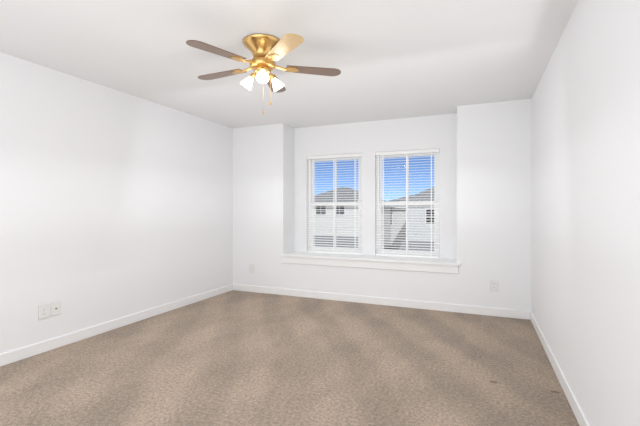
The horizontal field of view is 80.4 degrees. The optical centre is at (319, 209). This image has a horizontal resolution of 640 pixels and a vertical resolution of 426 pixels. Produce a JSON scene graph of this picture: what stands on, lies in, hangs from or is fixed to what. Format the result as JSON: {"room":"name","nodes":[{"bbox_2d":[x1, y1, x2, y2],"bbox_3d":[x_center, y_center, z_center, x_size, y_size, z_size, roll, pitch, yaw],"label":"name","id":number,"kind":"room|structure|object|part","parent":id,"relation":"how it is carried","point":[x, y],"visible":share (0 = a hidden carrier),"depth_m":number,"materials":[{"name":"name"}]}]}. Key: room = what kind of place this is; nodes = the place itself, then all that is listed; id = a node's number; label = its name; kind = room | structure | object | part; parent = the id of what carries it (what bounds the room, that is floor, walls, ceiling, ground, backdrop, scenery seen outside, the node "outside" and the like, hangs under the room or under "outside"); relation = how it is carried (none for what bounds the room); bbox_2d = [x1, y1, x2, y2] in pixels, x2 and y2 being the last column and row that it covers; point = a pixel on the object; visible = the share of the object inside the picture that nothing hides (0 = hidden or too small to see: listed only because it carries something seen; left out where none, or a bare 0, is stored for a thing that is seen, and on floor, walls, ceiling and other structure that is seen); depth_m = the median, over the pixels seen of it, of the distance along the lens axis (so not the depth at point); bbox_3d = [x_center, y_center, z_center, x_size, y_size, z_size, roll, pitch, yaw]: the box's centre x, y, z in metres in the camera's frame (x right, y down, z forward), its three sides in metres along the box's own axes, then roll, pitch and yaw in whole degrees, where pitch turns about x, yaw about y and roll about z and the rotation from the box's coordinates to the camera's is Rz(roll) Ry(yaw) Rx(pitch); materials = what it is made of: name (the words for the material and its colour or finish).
{"room":"empty bedroom","nodes":[
{"label":"empty bedroom","id":0,"kind":"room"},
{"bbox_2d":[0,52,232,353],"bbox_3d":[-2.508,0.000,3.612,0.120,2.600,6.420,0,0,23],"label":"wall","id":1,"kind":"structure","parent":0,"point":[115,204],"depth_m":3.94,"materials":[{"name":"white paint"}]},
{"bbox_2d":[38,304,48,319],"bbox_3d":[-2.511,0.932,3.440,0.009,0.128,0.085,0,0,23],"label":"electrical outlet","id":2,"kind":"object","parent":1,"relation":"attached to","point":[43,311],"visible":1,"depth_m":3.44,"materials":[{"name":"white plastic"}]},
{"bbox_2d":[51,301,59,315],"bbox_3d":[-2.466,0.928,3.536,0.018,0.128,0.085,0,0,23],"label":"electrical outlet","id":3,"kind":"object","parent":1,"relation":"attached to","point":[55,308],"visible":1,"depth_m":3.53,"materials":[{"name":"white plastic"}]},
{"bbox_2d":[0,284,232,366],"bbox_3d":[-2.520,1.250,3.411,0.014,0.100,5.800,0,0,23],"label":"baseboard","id":4,"kind":"structure","parent":1,"relation":"attached to","point":[6,358],"depth_m":3.92,"materials":[{"name":"white paint"}]},
{"bbox_2d":[0,0,577,127],"bbox_3d":[-0.508,-1.350,2.771,4.460,0.100,6.420,0,0,23],"label":"ceiling","id":5,"kind":"structure","parent":0,"point":[393,59],"depth_m":3.10,"materials":[{"name":"white paint"}]},
{"bbox_2d":[186,34,340,113],"bbox_3d":[-0.491,-1.012,2.976,1.162,0.576,1.204,0,0,23],"label":"fan","id":6,"kind":"object","parent":5,"relation":"hanging from","point":[267,51],"visible":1,"depth_m":2.87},
{"bbox_3d":[-0.719,-1.108,2.658,0.243,0.019,0.440,0,0,23],"label":"blade","id":7,"kind":"part","parent":6,"relation":"part of","materials":[{"name":"brown wood"}]},
{"bbox_3d":[-0.816,-1.108,3.126,0.446,0.019,0.136,0,0,23],"label":"blade","id":8,"kind":"part","parent":6,"relation":"part of","materials":[{"name":"brown wood"}]},
{"bbox_3d":[-0.577,-0.998,3.001,0.109,0.113,0.098,0,0,23],"label":"lamp shade","id":9,"kind":"part","parent":6,"relation":"part of","materials":[{"name":"white glass"}]},
{"bbox_3d":[-0.566,-1.008,2.997,0.072,0.078,0.050,0,0,23],"label":"bulb","id":10,"kind":"part","parent":6,"relation":"part of","materials":[{"name":"white glass"}]},
{"bbox_3d":[-0.522,-1.057,2.980,0.070,0.060,0.043,0,0,23],"label":"light arm","id":11,"kind":"part","parent":6,"relation":"part of"},
{"bbox_3d":[-0.419,-0.998,2.810,0.093,0.113,0.105,0,0,23],"label":"lamp shade","id":12,"kind":"part","parent":6,"relation":"part of","materials":[{"name":"white glass"}]},
{"bbox_3d":[-0.425,-1.008,2.826,0.054,0.078,0.067,0,0,23],"label":"bulb","id":13,"kind":"part","parent":6,"relation":"part of","materials":[{"name":"white glass"}]},
{"bbox_3d":[-0.433,-0.898,2.892,0.012,0.348,0.012,0,0,23],"label":"pull chain","id":14,"kind":"part","parent":6,"relation":"part of","materials":[{"name":"gold metal"}]},
{"bbox_3d":[-0.388,-0.945,2.972,0.012,0.255,0.012,0,0,23],"label":"pull chain","id":15,"kind":"part","parent":6,"relation":"part of","materials":[{"name":"gold metal"}]},
{"bbox_3d":[-0.384,-1.057,3.001,0.052,0.060,0.068,0,0,23],"label":"light arm","id":16,"kind":"part","parent":6,"relation":"part of"},
{"bbox_3d":[-0.403,-1.108,3.352,0.222,0.019,0.444,0,0,23],"label":"blade","id":17,"kind":"part","parent":6,"relation":"part of","materials":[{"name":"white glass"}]},
{"bbox_3d":[-0.347,-1.008,3.031,0.052,0.078,0.068,0,0,23],"label":"bulb","id":18,"kind":"part","parent":6,"relation":"part of","materials":[{"name":"white glass"}]},
{"bbox_3d":[-0.333,-0.998,3.038,0.093,0.113,0.106,0,0,23],"label":"lamp shade","id":19,"kind":"part","parent":6,"relation":"part of","materials":[{"name":"white glass"}]},
{"bbox_3d":[-0.253,-1.108,2.608,0.396,0.019,0.339,0,0,23],"label":"blade","id":20,"kind":"part","parent":6,"relation":"part of","materials":[{"name":"brown wood"}]},
{"bbox_3d":[-0.059,-1.108,3.030,0.408,0.019,0.321,0,0,23],"label":"blade","id":21,"kind":"part","parent":6,"relation":"part of","materials":[{"name":"brown wood"}]},
{"bbox_2d":[0,290,578,425],"bbox_3d":[-0.508,1.350,2.771,4.460,0.100,6.420,0,0,23],"label":"floor","id":22,"kind":"structure","parent":0,"point":[236,358],"depth_m":3.03,"materials":[{"name":"beige carpet"}]},
{"bbox_2d":[233,99,530,310],"bbox_3d":[0.639,0.000,5.500,4.220,2.600,0.500,0,0,23],"label":"wall","id":23,"kind":"structure","parent":0,"point":[485,193],"depth_m":5.20,"materials":[{"name":"white paint"}]},
{"bbox_2d":[249,264,253,272],"bbox_3d":[-1.080,0.932,5.947,0.085,0.128,0.009,0,0,23],"label":"electrical outlet","id":24,"kind":"object","parent":23,"relation":"attached to","point":[251,268],"visible":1,"depth_m":5.94,"materials":[{"name":"white plastic"}]},
{"bbox_2d":[308,156,361,252],"bbox_3d":[0.241,-0.080,5.909,0.910,1.520,0.055,0,0,23],"label":"window","id":25,"kind":"structure","parent":23,"relation":"in","point":[309,228],"depth_m":5.90,"materials":[{"name":"white plastic"}]},
{"bbox_2d":[307,153,361,158],"bbox_3d":[0.218,-0.813,5.853,0.904,0.050,0.059,0,0,23],"label":"blind headrail","id":26,"kind":"object","parent":25,"relation":"attached to","point":[336,156],"visible":0.9,"depth_m":5.81,"materials":[{"name":"white plastic"}]},
{"bbox_2d":[313,159,313,250],"bbox_3d":[-0.105,-0.072,5.965,0.007,1.456,0.002,0,0,23],"label":"ladder","id":27,"kind":"object","parent":26,"relation":"hanging from","point":[313,159],"depth_m":5.96,"materials":[{"name":"white"}]},
{"bbox_2d":[314,159,314,248],"bbox_3d":[-0.085,-0.072,6.013,0.007,1.456,0.002,0,0,23],"label":"ladder","id":28,"kind":"object","parent":26,"relation":"hanging from","point":[314,203],"depth_m":6.01,"materials":[{"name":"white"}]},
{"bbox_2d":[333,158,333,251],"bbox_3d":[0.210,-0.072,5.833,0.007,1.456,0.002,0,0,23],"label":"ladder","id":29,"kind":"object","parent":26,"relation":"hanging from","point":[333,158],"depth_m":5.83,"materials":[{"name":"white"}]},
{"bbox_2d":[309,160,358,209],"bbox_3d":[0.204,-0.380,5.818,0.811,0.800,0.014,0,0,23],"label":"wand","id":30,"kind":"object","parent":26,"relation":"hanging from","point":[309,185],"visible":1,"depth_m":5.97,"materials":[{"name":"white plastic"}]},
{"bbox_2d":[307,157,361,254],"bbox_3d":[0.220,-0.050,5.856,0.898,1.457,0.050,0,0,23],"label":"window blind","id":31,"kind":"object","parent":26,"relation":"hanging from","point":[335,216],"visible":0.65,"depth_m":5.83,"materials":[{"name":"white plastic"}]},
{"bbox_3d":[0.241,-0.080,5.909,0.820,1.430,0.045,0,0,23],"label":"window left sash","id":32,"kind":"part","parent":25,"relation":"part of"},
{"bbox_2d":[280,252,459,273],"bbox_3d":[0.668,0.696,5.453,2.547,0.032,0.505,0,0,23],"label":"trim","id":33,"kind":"structure","parent":23,"relation":"attached to","point":[412,260],"depth_m":5.30,"materials":[{"name":"white paint"}]},
{"bbox_2d":[233,284,529,319],"bbox_3d":[0.540,1.250,5.263,4.192,0.100,0.014,0,0,23],"label":"baseboard","id":34,"kind":"structure","parent":23,"relation":"attached to","point":[498,312],"depth_m":5.07,"materials":[{"name":"white paint"}]},
{"bbox_2d":[376,152,439,256],"bbox_3d":[1.265,-0.080,5.478,0.910,1.520,0.055,0,0,23],"label":"window","id":35,"kind":"structure","parent":23,"relation":"in","point":[438,196],"depth_m":5.46,"materials":[{"name":"white plastic"}]},
{"bbox_2d":[375,148,439,155],"bbox_3d":[1.242,-0.813,5.423,0.904,0.050,0.059,0,0,23],"label":"blind headrail","id":36,"kind":"object","parent":35,"relation":"attached to","point":[407,152],"visible":1,"depth_m":5.39,"materials":[{"name":"white plastic"}]},
{"bbox_2d":[383,155,383,253],"bbox_3d":[0.918,-0.072,5.534,0.007,1.456,0.002,0,0,23],"label":"ladder","id":37,"kind":"object","parent":36,"relation":"hanging from","point":[383,155],"depth_m":5.58,"materials":[{"name":"white"}]},
{"bbox_2d":[406,154,406,254],"bbox_3d":[1.233,-0.072,5.402,0.007,1.456,0.002,0,0,23],"label":"ladder","id":38,"kind":"object","parent":36,"relation":"hanging from","point":[406,202],"depth_m":5.40,"materials":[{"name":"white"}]},
{"bbox_2d":[378,156,435,210],"bbox_3d":[1.227,-0.380,5.388,0.811,0.800,0.014,0,0,23],"label":"wand","id":39,"kind":"object","parent":36,"relation":"hanging from","point":[378,184],"visible":1,"depth_m":5.54,"materials":[{"name":"white plastic"}]},
{"bbox_2d":[376,153,439,257],"bbox_3d":[1.243,-0.050,5.426,0.898,1.457,0.050,0,0,23],"label":"window blind","id":40,"kind":"object","parent":36,"relation":"hanging from","point":[408,219],"visible":0.9,"depth_m":5.40,"materials":[{"name":"white plastic"}]},
{"bbox_2d":[431,153,431,255],"bbox_3d":[1.547,-0.072,5.270,0.007,1.456,0.002,0,0,23],"label":"ladder","id":41,"kind":"object","parent":36,"relation":"hanging from","point":[431,153],"depth_m":5.32,"materials":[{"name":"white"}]},
{"bbox_3d":[1.265,-0.080,5.478,0.820,1.430,0.045,0,0,23],"label":"window right sash","id":42,"kind":"part","parent":35,"relation":"part of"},
{"bbox_2d":[490,280,497,290],"bbox_3d":[2.117,0.932,4.603,0.085,0.128,0.009,0,0,23],"label":"electrical outlet","id":43,"kind":"object","parent":23,"relation":"attached to","point":[493,285],"visible":1,"depth_m":4.60,"materials":[{"name":"white plastic"}]},
{"bbox_2d":[531,0,639,425],"bbox_3d":[1.493,0.000,1.930,0.120,2.600,6.420,0,0,23],"label":"wall","id":44,"kind":"structure","parent":0,"point":[585,205],"depth_m":2.06,"materials":[{"name":"white paint"}]},
{"bbox_2d":[530,311,589,425],"bbox_3d":[1.357,1.250,1.781,0.014,0.100,5.800,0,0,23],"label":"baseboard","id":45,"kind":"structure","parent":44,"relation":"attached to","point":[575,407],"depth_m":2.76,"materials":[{"name":"white paint"}]},
{"label":"outside","id":46,"kind":"structure","parent":0,"visible":0},
{"bbox_2d":[315,187,433,250],"bbox_3d":[16.303,1.340,48.207,120.000,6.920,88.620,0,0,23],"label":"neighbourhood","id":47,"kind":"structure","parent":46,"point":[426,197],"depth_m":32.22,"materials":[{"name":"white"}]}
]}

